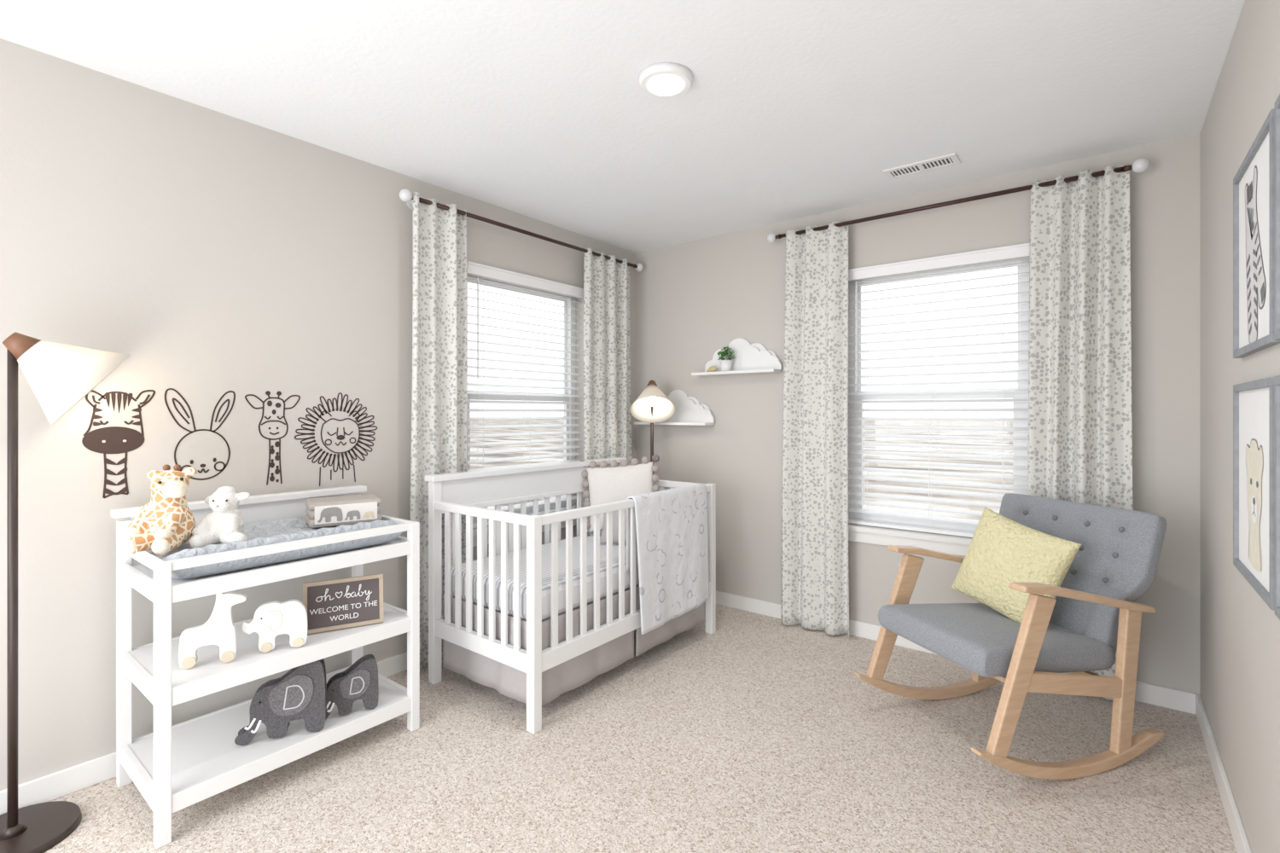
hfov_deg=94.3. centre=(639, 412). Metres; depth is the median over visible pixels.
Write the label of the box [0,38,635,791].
wall
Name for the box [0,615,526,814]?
baseboard
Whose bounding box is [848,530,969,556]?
apron
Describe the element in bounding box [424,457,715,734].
crib
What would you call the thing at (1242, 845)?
baseboard
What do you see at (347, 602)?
letter board
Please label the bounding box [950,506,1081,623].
throw pillow
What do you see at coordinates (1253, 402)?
picture
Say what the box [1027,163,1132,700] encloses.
curtain
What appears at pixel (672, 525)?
blanket
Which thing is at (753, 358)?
shelf
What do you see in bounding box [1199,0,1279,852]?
wall
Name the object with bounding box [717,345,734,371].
potted plant
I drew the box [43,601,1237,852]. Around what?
floor
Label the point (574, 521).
apron
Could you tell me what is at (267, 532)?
changing pad
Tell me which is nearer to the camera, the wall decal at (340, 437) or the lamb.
the lamb
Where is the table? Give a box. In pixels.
[110,485,419,849]
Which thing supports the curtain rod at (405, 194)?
attached to the wall at (218, 253)
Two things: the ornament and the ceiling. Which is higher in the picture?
the ceiling
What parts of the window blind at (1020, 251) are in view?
rail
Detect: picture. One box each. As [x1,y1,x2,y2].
[1233,108,1279,358]
[1233,377,1274,610]
[1274,93,1279,340]
[1274,375,1279,620]
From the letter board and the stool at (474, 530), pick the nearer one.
the letter board
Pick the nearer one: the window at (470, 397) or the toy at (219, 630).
the toy at (219, 630)
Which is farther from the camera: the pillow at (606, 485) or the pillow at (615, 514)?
the pillow at (606, 485)
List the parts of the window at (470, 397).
upper sash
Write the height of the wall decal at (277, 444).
0.388 m
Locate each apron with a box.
[472,518,576,546]
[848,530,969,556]
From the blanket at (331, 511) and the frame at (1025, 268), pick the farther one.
the frame at (1025, 268)
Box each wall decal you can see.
[81,389,155,498]
[164,388,235,480]
[244,390,300,485]
[294,392,377,486]
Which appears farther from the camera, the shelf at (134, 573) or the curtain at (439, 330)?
the curtain at (439, 330)
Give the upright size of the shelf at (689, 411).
0.243 m
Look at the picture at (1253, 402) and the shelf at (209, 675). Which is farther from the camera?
the shelf at (209, 675)
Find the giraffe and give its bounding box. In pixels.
[118,464,197,554]
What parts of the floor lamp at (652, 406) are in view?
bulb, lamp shade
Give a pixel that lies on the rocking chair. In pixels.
(1094, 613)
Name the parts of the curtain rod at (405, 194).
bracket plate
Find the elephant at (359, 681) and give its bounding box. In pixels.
[325,654,378,720]
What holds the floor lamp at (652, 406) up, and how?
on the floor
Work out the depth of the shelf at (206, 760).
2.02 m
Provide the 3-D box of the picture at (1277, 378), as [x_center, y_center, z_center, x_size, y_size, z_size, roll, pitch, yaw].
[1.237,0.182,1.092,0.019,0.520,0.510,0,0,38]
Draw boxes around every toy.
[178,592,246,669]
[241,599,307,652]
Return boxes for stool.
[472,525,488,536]
[848,523,972,545]
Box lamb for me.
[189,486,250,547]
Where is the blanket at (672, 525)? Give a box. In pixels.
[625,483,709,634]
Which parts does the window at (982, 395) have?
upper sash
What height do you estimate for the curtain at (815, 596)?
2.333 m
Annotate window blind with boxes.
[466,261,583,528]
[847,243,1029,537]
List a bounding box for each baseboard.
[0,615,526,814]
[715,590,1196,714]
[1195,693,1251,852]
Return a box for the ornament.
[706,366,717,372]
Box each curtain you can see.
[409,192,467,671]
[583,248,631,605]
[781,220,849,639]
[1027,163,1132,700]
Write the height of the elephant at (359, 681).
0.193 m
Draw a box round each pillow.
[580,454,659,536]
[599,508,626,543]
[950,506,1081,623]
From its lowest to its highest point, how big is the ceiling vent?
0.007 m
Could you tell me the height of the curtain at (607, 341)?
2.313 m
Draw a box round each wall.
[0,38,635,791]
[635,133,1199,694]
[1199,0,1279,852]
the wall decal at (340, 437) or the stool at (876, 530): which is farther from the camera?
the stool at (876, 530)
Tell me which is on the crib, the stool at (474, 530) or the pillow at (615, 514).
the pillow at (615, 514)
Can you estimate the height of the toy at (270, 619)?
0.165 m
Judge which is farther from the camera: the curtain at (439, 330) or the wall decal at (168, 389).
the curtain at (439, 330)
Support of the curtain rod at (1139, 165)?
attached to the wall at (694, 299)
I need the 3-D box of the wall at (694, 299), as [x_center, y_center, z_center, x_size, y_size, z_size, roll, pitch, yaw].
[1.207,0.050,3.488,3.030,2.440,0.150,0,0,38]
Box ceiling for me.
[0,0,1245,252]
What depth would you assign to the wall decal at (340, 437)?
2.67 m
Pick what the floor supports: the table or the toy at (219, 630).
the table
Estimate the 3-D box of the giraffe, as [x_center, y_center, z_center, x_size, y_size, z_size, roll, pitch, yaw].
[-1.567,0.315,1.949,0.172,0.281,0.188,0,0,0]
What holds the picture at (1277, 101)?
attached to the wall at (1240, 634)
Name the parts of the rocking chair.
leg, armrest, leg, seat, leg, rail, armrest, backrest, leg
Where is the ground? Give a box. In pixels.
[470,419,1012,520]
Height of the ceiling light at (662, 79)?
0.027 m
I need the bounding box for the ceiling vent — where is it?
[882,152,960,180]
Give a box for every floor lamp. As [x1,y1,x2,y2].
[0,331,130,852]
[630,380,674,475]
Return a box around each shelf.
[120,535,411,603]
[120,602,411,706]
[120,666,411,813]
[633,389,714,425]
[691,337,782,376]
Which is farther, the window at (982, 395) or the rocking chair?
the window at (982, 395)
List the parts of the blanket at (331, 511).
panel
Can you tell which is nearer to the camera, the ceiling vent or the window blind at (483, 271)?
the ceiling vent
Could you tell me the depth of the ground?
57.71 m
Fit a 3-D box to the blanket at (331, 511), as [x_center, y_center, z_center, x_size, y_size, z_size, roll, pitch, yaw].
[-1.210,0.401,2.426,0.265,0.098,0.174,0,0,-34]
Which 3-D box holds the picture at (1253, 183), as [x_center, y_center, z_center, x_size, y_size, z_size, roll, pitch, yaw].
[1.573,-0.416,1.519,0.019,0.520,0.510,0,0,38]
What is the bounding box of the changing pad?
[145,516,401,579]
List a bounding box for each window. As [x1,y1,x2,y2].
[467,278,570,518]
[855,261,1021,528]
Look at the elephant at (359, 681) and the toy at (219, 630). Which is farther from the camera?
the elephant at (359, 681)
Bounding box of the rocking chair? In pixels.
[854,493,1166,779]
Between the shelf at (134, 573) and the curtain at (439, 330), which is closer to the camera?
the shelf at (134, 573)
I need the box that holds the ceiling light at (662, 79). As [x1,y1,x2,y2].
[637,62,693,98]
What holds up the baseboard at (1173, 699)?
attached to the wall at (694, 299)
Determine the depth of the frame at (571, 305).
3.96 m
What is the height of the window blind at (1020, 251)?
1.453 m
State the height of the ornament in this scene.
0.039 m
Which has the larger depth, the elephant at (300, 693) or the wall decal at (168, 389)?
the wall decal at (168, 389)
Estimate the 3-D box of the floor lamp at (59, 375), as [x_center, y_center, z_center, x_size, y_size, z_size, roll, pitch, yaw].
[-1.815,0.516,1.799,0.320,1.506,0.415,0,0,38]
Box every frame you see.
[467,274,575,523]
[847,257,1029,532]
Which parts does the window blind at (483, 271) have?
rail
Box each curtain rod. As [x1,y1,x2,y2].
[399,188,643,272]
[766,157,1149,243]
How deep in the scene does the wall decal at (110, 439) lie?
2.07 m
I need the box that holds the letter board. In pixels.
[302,573,383,634]
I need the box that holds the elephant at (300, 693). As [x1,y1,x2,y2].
[234,658,326,745]

